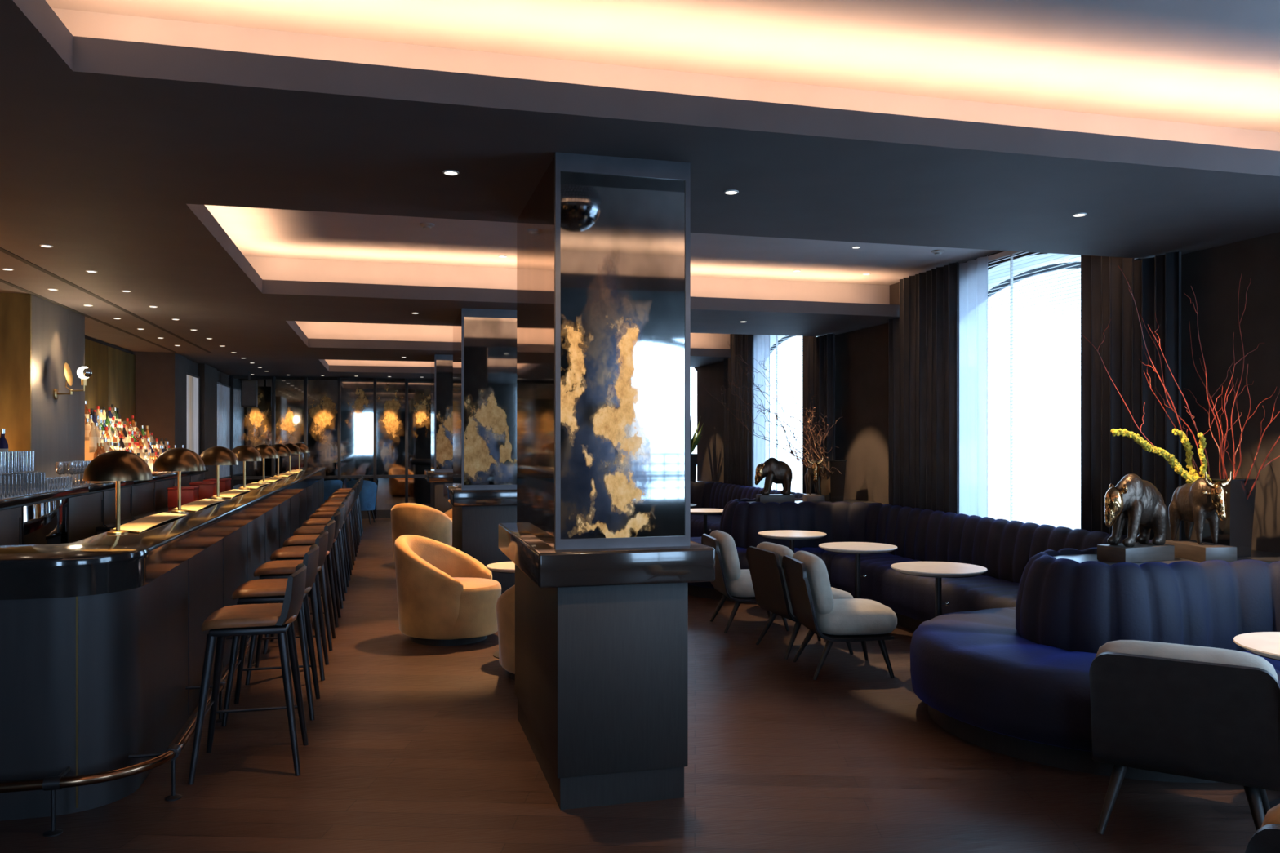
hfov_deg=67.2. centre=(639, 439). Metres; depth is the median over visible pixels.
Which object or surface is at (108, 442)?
bottle
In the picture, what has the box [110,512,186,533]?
menu board
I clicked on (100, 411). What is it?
bottle
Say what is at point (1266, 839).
lounge chair
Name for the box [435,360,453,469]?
mirror
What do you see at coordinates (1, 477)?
glass
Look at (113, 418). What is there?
bottle
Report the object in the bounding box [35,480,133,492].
shelf
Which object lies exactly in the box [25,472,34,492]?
glass
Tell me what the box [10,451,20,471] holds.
glass
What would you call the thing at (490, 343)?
mirror
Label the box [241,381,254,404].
grille
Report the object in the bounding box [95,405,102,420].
bottle
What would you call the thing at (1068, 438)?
window
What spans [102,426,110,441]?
bottle
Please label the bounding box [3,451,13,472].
glass
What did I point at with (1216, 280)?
wall
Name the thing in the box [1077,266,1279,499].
arrangement
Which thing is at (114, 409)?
bottle
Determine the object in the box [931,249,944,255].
smoke detector
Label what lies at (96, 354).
wall panel
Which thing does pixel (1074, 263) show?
window
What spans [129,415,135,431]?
bottle
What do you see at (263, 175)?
ceiling
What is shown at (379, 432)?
wall panels
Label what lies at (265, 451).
dome lamp
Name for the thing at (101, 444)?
bottle
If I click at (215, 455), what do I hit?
dome lamp
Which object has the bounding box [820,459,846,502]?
vase
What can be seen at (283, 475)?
menu board
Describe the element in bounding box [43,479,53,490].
tumbler
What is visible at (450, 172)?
recessed light
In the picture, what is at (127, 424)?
bottle
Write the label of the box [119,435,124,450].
bottle
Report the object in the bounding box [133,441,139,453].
bottle
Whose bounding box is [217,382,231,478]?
interior window
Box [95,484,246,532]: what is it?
countertop
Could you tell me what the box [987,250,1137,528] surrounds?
blind
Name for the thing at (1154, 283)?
curtain
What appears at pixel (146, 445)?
bottle
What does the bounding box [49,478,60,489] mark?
tumbler
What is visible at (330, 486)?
dining chair
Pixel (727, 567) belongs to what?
backrest
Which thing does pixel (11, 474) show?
glass
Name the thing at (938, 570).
cocktail table
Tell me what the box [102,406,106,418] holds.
bottle
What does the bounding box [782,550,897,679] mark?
lounge chair
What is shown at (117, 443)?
bottle
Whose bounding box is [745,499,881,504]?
divider
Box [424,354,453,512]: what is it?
pillar
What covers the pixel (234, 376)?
wall
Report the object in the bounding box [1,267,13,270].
recessed light
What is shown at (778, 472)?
sculpture
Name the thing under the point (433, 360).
mirror
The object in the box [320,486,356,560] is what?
bar stool
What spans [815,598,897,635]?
seat cushion
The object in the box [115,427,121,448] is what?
bottle
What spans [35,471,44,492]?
glass
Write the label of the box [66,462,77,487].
wine glass
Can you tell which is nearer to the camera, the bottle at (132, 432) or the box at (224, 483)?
the bottle at (132, 432)
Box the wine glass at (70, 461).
[70,461,79,484]
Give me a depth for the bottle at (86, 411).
11.04 m
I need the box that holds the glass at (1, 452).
[0,452,1,473]
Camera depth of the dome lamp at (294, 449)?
14.18 m
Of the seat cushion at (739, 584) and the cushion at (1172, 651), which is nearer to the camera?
the cushion at (1172, 651)
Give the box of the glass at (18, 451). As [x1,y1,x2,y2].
[17,451,27,471]
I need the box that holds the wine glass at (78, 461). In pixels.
[77,461,88,484]
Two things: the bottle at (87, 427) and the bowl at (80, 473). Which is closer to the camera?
the bowl at (80, 473)
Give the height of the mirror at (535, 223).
1.725 m
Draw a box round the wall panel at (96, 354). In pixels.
[84,338,108,413]
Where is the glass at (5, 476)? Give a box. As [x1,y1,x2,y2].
[0,475,5,497]
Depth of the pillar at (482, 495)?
9.23 m
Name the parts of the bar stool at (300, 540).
seat frame, seat, leg, leg, backrest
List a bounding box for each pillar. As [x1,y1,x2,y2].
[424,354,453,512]
[443,308,516,594]
[497,152,715,809]
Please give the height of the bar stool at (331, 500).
0.971 m
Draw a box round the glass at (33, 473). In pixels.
[32,472,41,492]
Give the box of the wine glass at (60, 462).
[58,462,69,486]
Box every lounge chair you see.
[701,529,789,633]
[746,542,853,659]
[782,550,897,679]
[1088,640,1279,834]
[1244,803,1279,852]
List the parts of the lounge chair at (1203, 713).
edge trim, leg, leg, leg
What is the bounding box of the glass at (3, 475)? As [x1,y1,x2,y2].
[3,475,13,497]
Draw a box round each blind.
[770,335,802,491]
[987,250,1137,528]
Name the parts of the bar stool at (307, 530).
seat, leg, leg, backrest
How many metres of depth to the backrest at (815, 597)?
6.43 m
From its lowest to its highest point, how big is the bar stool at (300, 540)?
0.971 m
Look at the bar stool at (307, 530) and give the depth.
9.14 m
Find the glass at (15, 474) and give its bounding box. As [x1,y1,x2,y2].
[14,474,24,495]
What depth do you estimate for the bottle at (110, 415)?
12.00 m
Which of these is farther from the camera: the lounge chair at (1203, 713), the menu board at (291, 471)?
the menu board at (291, 471)
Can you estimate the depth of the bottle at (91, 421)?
10.79 m
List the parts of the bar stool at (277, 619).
leg, leg, seat, seat frame, leg, backrest, leg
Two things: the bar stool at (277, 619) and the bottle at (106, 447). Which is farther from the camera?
the bottle at (106, 447)
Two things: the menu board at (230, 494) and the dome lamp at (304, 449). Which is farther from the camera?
the dome lamp at (304, 449)
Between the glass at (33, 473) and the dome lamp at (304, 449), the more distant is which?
the dome lamp at (304, 449)
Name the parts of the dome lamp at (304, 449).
lamp shade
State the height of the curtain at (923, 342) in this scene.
3.120 m
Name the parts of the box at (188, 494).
lid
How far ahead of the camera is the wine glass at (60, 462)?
8.23 m
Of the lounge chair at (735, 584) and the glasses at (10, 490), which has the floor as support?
the lounge chair at (735, 584)
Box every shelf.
[0,485,88,508]
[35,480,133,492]
[133,466,208,484]
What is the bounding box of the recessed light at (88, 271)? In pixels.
[85,270,97,272]
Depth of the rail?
4.03 m
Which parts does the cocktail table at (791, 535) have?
stem, plate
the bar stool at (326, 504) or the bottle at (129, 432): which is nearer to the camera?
the bottle at (129, 432)
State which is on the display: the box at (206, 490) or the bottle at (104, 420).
the bottle at (104, 420)
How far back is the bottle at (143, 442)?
11.99 m
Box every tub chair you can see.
[390,502,452,562]
[394,534,501,645]
[444,508,452,546]
[495,584,515,680]
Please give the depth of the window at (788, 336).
13.73 m
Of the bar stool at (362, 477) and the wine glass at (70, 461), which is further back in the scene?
the bar stool at (362, 477)
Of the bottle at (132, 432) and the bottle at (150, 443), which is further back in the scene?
the bottle at (150, 443)
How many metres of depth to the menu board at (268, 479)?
11.69 m
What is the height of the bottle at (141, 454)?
0.322 m
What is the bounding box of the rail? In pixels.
[0,635,257,837]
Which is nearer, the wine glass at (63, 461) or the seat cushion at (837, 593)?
the seat cushion at (837, 593)
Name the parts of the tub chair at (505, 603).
seat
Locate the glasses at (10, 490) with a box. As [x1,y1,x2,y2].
[1,469,28,493]
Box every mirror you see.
[431,356,434,471]
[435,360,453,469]
[453,311,461,488]
[463,316,516,484]
[516,157,554,548]
[560,171,684,539]
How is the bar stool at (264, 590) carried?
on the floor
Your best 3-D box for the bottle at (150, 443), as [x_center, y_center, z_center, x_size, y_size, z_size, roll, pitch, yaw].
[-6.293,0.153,12.371,0.104,0.232,0.101,0,0,-15]
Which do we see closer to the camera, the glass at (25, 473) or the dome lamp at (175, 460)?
the dome lamp at (175, 460)
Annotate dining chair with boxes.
[324,480,342,502]
[346,480,377,524]
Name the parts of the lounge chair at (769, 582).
leg, edge trim, leg, leg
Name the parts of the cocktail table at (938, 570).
plate, stem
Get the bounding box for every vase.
[690,453,697,481]
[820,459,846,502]
[1195,477,1257,557]
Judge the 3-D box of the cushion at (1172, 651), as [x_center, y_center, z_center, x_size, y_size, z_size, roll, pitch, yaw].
[2.151,1.002,3.814,0.631,0.394,0.213,0,0,32]
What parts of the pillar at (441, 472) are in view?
frame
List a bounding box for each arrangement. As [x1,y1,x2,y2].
[710,352,842,480]
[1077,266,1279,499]
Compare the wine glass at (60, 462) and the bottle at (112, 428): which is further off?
the bottle at (112, 428)
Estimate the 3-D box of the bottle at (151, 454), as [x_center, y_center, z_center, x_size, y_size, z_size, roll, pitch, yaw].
[-6.017,0.283,11.852,0.104,0.232,0.101,0,0,-15]
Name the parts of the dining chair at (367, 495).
seat, leg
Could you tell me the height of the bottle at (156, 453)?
0.242 m
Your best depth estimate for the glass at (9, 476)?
6.67 m
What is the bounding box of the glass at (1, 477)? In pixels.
[0,476,1,497]
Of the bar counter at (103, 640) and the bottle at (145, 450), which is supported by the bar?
the bottle at (145, 450)
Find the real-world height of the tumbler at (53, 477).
0.090 m
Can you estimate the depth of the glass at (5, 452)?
6.79 m
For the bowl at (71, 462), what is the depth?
8.24 m
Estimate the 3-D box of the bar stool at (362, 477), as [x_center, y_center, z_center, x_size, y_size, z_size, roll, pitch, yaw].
[-5.006,1.117,16.515,0.504,0.971,0.495,0,0,-15]
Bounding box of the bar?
[0,466,208,545]
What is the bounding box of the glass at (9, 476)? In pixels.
[1,475,9,497]
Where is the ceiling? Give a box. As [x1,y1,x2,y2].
[0,0,1279,378]
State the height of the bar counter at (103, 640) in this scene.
1.100 m
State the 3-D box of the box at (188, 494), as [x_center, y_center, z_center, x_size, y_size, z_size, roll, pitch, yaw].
[-5.340,0.667,11.262,0.290,0.225,0.310,0,0,-15]
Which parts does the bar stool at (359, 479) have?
seat, leg, leg, backrest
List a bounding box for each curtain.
[724,333,753,486]
[753,334,770,488]
[802,333,835,493]
[888,262,959,514]
[959,255,987,517]
[1080,250,1181,540]
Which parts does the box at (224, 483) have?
lid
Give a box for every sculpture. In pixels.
[754,457,795,503]
[802,456,824,502]
[1097,473,1174,563]
[1164,471,1236,562]
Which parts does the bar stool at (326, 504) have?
seat, leg, leg, backrest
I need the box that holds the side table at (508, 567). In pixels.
[486,561,515,658]
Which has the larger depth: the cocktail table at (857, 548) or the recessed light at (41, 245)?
the cocktail table at (857, 548)
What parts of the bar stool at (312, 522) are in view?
seat, leg, leg, backrest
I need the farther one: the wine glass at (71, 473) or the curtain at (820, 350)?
the curtain at (820, 350)
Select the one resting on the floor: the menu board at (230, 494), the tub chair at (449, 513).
the tub chair at (449, 513)
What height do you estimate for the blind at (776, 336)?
2.700 m
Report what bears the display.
on the bar
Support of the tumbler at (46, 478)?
on the bar
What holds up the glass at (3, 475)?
on the bar
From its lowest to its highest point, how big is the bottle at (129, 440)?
0.242 m
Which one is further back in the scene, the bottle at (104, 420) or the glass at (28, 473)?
the bottle at (104, 420)
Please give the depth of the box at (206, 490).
12.39 m
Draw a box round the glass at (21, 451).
[21,451,31,471]
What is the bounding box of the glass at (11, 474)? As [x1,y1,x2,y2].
[10,474,21,495]
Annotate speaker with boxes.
[240,371,257,407]
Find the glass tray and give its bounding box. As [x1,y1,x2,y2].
[0,471,37,475]
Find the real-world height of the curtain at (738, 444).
3.120 m
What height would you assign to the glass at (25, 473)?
0.150 m
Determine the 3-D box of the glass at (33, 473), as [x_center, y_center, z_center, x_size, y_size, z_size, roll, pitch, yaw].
[-4.564,0.325,7.291,0.063,0.150,0.063,0,0,-15]
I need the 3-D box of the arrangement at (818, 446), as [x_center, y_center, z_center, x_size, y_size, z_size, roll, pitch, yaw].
[1.560,-0.241,10.782,1.316,1.562,1.463,0,0,-11]
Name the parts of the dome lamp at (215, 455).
stem, lamp shade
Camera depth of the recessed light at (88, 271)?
7.15 m
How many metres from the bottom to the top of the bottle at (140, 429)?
0.282 m
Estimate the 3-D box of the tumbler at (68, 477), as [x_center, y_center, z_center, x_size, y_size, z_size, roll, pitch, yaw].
[-4.746,0.355,7.942,0.071,0.090,0.071,0,0,-15]
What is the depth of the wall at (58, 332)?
9.46 m
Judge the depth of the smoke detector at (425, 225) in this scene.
7.35 m
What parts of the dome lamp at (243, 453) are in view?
stem, lamp shade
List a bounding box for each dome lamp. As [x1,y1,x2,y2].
[82,450,152,534]
[152,448,205,512]
[199,446,239,498]
[231,445,262,489]
[253,444,278,482]
[271,444,291,477]
[284,443,301,473]
[294,443,310,470]
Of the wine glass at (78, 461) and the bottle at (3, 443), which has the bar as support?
the wine glass at (78, 461)
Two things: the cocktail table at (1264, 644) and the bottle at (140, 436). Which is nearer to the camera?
the cocktail table at (1264, 644)
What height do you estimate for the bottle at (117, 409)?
0.282 m
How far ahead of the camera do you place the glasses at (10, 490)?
7.44 m
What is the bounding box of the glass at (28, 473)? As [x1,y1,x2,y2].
[28,472,38,493]
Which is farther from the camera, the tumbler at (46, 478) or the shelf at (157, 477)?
the shelf at (157, 477)
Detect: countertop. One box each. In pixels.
[0,466,325,568]
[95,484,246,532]
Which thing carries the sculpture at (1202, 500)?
on the divider at (1268, 557)
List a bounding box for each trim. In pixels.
[0,247,213,353]
[0,279,176,352]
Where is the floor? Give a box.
[0,518,1279,852]
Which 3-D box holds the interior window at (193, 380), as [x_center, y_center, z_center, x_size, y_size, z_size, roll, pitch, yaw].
[-7.091,-0.150,15.248,0.030,1.760,1.140,0,0,-15]
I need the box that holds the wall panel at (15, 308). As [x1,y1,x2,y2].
[0,293,31,479]
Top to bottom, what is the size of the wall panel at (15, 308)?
1.850 m
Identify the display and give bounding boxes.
[84,440,94,467]
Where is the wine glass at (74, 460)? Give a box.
[73,460,83,484]
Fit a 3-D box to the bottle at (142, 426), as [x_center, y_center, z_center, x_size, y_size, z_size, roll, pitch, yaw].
[-6.475,-0.022,12.531,0.074,0.322,0.072,0,0,-15]
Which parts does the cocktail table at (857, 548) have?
stem, plate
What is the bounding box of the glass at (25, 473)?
[25,473,35,493]
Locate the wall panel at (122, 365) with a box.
[108,346,135,422]
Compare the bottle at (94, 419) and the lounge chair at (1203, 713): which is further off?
the bottle at (94, 419)
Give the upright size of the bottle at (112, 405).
0.322 m
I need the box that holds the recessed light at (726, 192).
[723,190,738,194]
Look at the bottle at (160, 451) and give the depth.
12.33 m
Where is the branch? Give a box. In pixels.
[1111,426,1210,483]
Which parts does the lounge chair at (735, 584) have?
leg, leg, edge trim, leg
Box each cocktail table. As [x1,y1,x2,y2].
[690,508,723,534]
[757,529,826,552]
[818,542,897,598]
[890,561,987,617]
[1232,631,1279,808]
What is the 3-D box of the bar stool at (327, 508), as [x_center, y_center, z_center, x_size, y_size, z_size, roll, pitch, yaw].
[-3.817,1.117,11.994,0.504,0.971,0.495,0,0,-15]
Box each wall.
[31,294,229,485]
[232,375,431,381]
[693,231,1279,553]
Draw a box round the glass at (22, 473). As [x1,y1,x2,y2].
[22,473,31,493]
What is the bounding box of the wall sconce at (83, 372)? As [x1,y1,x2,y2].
[53,362,92,399]
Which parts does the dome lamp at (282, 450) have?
stem, lamp shade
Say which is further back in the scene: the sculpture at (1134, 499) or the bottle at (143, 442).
the bottle at (143, 442)
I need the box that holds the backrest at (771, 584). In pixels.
[756,542,794,599]
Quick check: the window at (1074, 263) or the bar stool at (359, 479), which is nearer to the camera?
the window at (1074, 263)
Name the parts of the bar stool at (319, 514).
seat, leg, leg, backrest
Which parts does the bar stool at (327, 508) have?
seat, leg, leg, backrest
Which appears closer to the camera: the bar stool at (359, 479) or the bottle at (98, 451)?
the bottle at (98, 451)
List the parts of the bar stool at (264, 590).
leg, leg, seat, seat frame, leg, backrest, leg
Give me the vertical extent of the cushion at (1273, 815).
0.404 m
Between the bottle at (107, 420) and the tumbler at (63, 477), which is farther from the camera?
the bottle at (107, 420)
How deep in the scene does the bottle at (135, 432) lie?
12.14 m
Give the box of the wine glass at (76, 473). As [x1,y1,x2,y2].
[70,462,80,486]
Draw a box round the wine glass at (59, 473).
[54,462,65,487]
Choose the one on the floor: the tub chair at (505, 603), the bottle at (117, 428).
the tub chair at (505, 603)
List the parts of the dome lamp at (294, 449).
stem, lamp shade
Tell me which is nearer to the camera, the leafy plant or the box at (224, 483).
the box at (224, 483)
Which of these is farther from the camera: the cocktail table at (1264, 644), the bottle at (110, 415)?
the bottle at (110, 415)
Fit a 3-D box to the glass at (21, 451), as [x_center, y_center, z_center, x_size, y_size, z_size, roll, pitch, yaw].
[-4.634,0.163,7.272,0.063,0.150,0.063,0,0,-15]
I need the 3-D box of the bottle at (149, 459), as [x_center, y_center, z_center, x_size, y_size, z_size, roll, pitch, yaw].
[-5.985,0.278,11.730,0.096,0.242,0.093,0,0,-15]
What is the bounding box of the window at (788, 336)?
[770,335,795,352]
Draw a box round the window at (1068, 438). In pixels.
[987,257,1080,529]
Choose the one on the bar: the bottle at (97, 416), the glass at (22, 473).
the glass at (22, 473)
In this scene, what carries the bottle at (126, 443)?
on the display
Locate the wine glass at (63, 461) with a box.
[62,461,73,485]
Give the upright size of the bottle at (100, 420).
0.242 m
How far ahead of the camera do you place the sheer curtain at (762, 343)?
13.56 m
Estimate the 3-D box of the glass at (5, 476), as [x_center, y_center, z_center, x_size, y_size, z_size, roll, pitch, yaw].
[-4.381,0.325,6.595,0.063,0.150,0.063,0,0,-15]
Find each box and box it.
[167,486,199,506]
[189,480,216,500]
[203,478,231,493]
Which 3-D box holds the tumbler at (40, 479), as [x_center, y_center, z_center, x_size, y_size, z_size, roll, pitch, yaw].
[-4.627,0.355,7.489,0.071,0.090,0.071,0,0,-15]
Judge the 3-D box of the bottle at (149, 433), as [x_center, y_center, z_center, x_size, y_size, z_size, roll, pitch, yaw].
[-6.573,0.018,12.904,0.096,0.242,0.093,0,0,-15]
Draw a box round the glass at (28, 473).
[17,473,28,494]
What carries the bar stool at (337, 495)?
on the floor
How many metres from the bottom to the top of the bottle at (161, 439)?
0.282 m
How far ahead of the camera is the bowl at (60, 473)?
8.12 m
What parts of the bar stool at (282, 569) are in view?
leg, leg, seat, seat frame, leg, backrest, leg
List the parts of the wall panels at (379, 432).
post, panel, mirror panel, post, mirror panel, post, mirror panel, rail, panel, post, mirror panel, panel, post, mirror panel, panel, post, panel, mirror panel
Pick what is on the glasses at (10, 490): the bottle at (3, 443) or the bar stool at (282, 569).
the bottle at (3, 443)
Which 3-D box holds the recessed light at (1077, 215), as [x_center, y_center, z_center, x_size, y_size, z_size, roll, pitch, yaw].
[2.440,-1.247,5.346,0.076,0.006,0.076,0,0,-15]
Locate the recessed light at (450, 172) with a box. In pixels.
[442,169,458,175]
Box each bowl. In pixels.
[54,462,65,475]
[58,462,69,474]
[62,461,73,474]
[66,462,77,475]
[70,462,80,474]
[74,461,84,474]
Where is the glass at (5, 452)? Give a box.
[4,452,5,473]
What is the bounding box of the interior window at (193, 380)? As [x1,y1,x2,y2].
[186,372,199,455]
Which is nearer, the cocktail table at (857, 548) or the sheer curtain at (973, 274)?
the cocktail table at (857, 548)
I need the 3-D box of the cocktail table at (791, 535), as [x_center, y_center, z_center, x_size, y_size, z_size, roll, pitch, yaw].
[1.428,1.240,9.040,0.640,0.720,0.640,0,0,-15]
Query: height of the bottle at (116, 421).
0.242 m
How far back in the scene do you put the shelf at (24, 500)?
7.31 m
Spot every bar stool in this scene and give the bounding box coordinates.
[187,563,308,784]
[221,544,319,726]
[244,529,328,684]
[262,519,335,653]
[280,511,341,627]
[293,504,345,608]
[301,498,349,593]
[308,493,351,580]
[315,489,354,569]
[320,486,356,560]
[324,483,359,552]
[328,480,360,545]
[331,478,361,539]
[334,475,363,533]
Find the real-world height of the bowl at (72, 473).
0.110 m
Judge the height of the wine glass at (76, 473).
0.210 m
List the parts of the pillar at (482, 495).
frame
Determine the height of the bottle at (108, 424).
0.322 m
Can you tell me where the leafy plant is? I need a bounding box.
[690,417,703,453]
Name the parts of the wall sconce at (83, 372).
arm, globe bulb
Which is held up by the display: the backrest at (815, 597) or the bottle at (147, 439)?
the bottle at (147, 439)
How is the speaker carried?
hanging from the ceiling
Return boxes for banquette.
[688,480,1279,782]
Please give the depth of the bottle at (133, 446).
11.50 m
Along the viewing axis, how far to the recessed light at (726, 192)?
4.86 m
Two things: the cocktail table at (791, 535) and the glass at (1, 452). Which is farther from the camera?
the cocktail table at (791, 535)
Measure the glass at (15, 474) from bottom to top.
0.150 m
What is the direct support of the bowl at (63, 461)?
on the wine glass at (63, 461)
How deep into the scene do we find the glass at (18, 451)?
7.20 m
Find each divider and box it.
[694,480,720,483]
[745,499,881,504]
[1053,550,1279,565]
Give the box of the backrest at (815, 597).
[792,550,833,614]
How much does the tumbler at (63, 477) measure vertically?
0.090 m
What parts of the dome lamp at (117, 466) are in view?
lamp shade, stem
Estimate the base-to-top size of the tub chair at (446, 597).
0.818 m
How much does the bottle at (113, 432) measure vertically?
0.242 m
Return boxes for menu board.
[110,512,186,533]
[172,498,225,511]
[211,488,250,498]
[238,482,270,488]
[257,477,284,482]
[273,473,295,477]
[286,470,304,473]
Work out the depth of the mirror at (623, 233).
4.27 m
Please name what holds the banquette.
on the floor
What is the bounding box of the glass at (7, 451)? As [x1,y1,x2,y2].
[7,451,17,472]
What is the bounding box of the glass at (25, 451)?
[25,451,34,471]
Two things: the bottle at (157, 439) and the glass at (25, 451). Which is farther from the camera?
the bottle at (157, 439)
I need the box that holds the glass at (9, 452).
[0,452,9,473]
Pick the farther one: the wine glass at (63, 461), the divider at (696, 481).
the divider at (696, 481)
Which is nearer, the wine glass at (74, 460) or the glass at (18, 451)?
the glass at (18, 451)
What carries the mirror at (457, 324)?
on the pillar at (482, 495)
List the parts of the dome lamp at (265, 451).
stem, lamp shade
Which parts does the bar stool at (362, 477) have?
seat, leg, leg, backrest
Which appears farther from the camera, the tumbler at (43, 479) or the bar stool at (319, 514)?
the bar stool at (319, 514)
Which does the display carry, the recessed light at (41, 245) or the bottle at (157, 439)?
the bottle at (157, 439)
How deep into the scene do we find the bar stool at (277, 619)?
4.62 m
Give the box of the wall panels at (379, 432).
[229,375,431,519]
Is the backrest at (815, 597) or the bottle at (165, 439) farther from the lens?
the bottle at (165, 439)
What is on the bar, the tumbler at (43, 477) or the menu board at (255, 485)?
the tumbler at (43, 477)
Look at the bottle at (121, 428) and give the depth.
11.52 m
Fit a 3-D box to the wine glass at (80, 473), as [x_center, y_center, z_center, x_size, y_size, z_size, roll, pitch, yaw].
[-4.866,0.295,8.357,0.080,0.210,0.078,0,0,-15]
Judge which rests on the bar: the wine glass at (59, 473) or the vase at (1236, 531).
the wine glass at (59, 473)
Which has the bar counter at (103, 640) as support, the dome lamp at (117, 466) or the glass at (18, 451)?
the dome lamp at (117, 466)
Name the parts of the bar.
door, handle, door, handle, door, handle, door, door, handle, door, door, door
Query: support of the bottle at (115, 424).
on the display
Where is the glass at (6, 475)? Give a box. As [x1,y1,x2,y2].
[6,475,17,496]
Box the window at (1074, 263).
[987,262,1080,298]
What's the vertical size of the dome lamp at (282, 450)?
0.442 m
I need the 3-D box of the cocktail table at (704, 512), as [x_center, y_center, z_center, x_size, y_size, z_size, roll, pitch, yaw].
[0.814,1.240,12.002,0.640,0.720,0.640,0,0,-15]
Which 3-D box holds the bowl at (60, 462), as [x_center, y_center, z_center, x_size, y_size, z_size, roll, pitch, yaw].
[-4.927,0.245,8.238,0.080,0.110,0.078,0,0,-15]
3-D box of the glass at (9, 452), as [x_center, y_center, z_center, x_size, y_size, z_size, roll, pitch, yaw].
[-4.524,0.163,6.855,0.063,0.150,0.063,0,0,-15]
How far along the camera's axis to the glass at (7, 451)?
7.00 m
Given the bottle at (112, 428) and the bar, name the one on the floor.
the bar
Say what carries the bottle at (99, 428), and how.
on the display
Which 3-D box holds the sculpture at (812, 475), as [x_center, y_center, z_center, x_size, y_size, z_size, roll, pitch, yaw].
[1.892,0.432,10.487,0.192,0.507,0.424,0,0,3]
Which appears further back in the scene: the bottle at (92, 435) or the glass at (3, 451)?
the bottle at (92, 435)
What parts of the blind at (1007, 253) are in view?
head rail, ladder cord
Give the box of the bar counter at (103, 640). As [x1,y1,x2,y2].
[0,466,325,821]
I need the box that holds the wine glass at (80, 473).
[74,461,84,485]
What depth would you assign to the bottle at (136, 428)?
12.69 m
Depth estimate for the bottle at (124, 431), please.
11.65 m
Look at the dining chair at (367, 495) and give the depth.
18.16 m
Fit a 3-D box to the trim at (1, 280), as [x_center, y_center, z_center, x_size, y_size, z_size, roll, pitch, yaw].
[-5.568,-1.253,9.651,0.044,0.014,8.500,0,0,-15]
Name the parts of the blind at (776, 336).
ladder cord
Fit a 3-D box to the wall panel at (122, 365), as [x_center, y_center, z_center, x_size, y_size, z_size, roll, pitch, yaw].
[-7.028,-0.425,13.041,0.040,1.550,1.360,0,0,-15]
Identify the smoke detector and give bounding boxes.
[419,222,434,229]
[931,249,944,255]
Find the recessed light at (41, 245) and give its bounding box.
[39,244,53,247]
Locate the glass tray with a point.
(9, 473)
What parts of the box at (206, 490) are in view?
lid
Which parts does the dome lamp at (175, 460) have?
lamp shade, stem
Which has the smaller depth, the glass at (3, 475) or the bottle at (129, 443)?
the glass at (3, 475)
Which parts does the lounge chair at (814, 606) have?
leg, leg, edge trim, leg, leg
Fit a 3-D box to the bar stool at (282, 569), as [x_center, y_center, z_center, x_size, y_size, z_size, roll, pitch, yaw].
[-2.390,1.117,6.568,0.504,0.971,0.495,0,0,-15]
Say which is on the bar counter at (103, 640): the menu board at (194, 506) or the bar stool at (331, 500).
the menu board at (194, 506)
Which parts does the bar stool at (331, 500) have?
seat, leg, leg, backrest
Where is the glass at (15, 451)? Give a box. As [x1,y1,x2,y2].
[14,451,24,471]
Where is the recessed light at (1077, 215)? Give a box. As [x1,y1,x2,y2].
[1071,213,1087,217]
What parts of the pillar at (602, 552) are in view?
frame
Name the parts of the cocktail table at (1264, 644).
plate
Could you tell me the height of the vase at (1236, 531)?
0.455 m
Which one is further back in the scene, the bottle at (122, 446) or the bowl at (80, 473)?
the bottle at (122, 446)
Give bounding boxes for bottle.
[0,428,8,471]
[84,400,88,418]
[84,418,91,439]
[88,415,94,428]
[88,422,96,452]
[92,412,97,422]
[93,443,102,457]
[94,422,100,448]
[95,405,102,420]
[96,415,101,439]
[97,419,105,439]
[97,426,103,443]
[99,409,105,424]
[100,443,106,453]
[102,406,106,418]
[102,419,108,433]
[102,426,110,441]
[103,438,109,452]
[105,413,111,435]
[106,441,112,450]
[107,423,112,441]
[108,407,113,426]
[110,421,115,436]
[110,431,116,448]
[110,441,115,450]
[111,404,115,425]
[111,417,116,435]
[111,423,119,442]
[112,408,118,426]
[112,420,119,432]
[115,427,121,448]
[115,442,120,450]
[116,408,120,421]
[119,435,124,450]
[120,427,124,442]
[122,424,127,448]
[124,442,128,450]
[125,417,130,431]
[126,431,131,442]
[128,431,133,439]
[128,442,133,453]
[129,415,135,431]
[131,431,136,441]
[131,438,136,453]
[133,431,138,442]
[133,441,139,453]
[134,422,138,432]
[138,428,143,442]
[138,435,143,453]
[139,445,144,460]
[141,425,145,440]
[142,442,146,460]
[143,435,148,457]
[144,448,149,466]
[145,452,152,472]
[146,431,153,449]
[146,438,151,453]
[149,442,154,457]
[150,453,155,471]
[152,452,157,471]
[153,438,159,452]
[158,438,164,448]
[158,445,162,455]
[164,438,168,450]
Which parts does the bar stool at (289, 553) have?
leg, seat, seat frame, leg, leg, backrest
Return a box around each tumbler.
[40,479,50,491]
[42,477,52,488]
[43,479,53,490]
[46,478,57,490]
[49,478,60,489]
[53,477,63,488]
[59,476,69,488]
[62,476,72,488]
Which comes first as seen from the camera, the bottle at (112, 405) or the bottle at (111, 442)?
the bottle at (111, 442)
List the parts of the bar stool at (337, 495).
seat, leg, leg, backrest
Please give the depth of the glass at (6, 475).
6.80 m
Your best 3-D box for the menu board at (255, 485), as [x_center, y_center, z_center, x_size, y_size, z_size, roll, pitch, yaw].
[-4.147,0.492,10.381,0.195,0.016,1.502,0,0,-15]
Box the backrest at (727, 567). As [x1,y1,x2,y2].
[709,529,741,580]
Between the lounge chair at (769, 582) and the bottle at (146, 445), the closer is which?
the lounge chair at (769, 582)
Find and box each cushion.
[725,568,755,596]
[787,586,853,617]
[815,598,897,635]
[1095,640,1278,682]
[1261,803,1279,826]
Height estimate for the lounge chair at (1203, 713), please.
0.800 m
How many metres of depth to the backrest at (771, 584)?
7.15 m

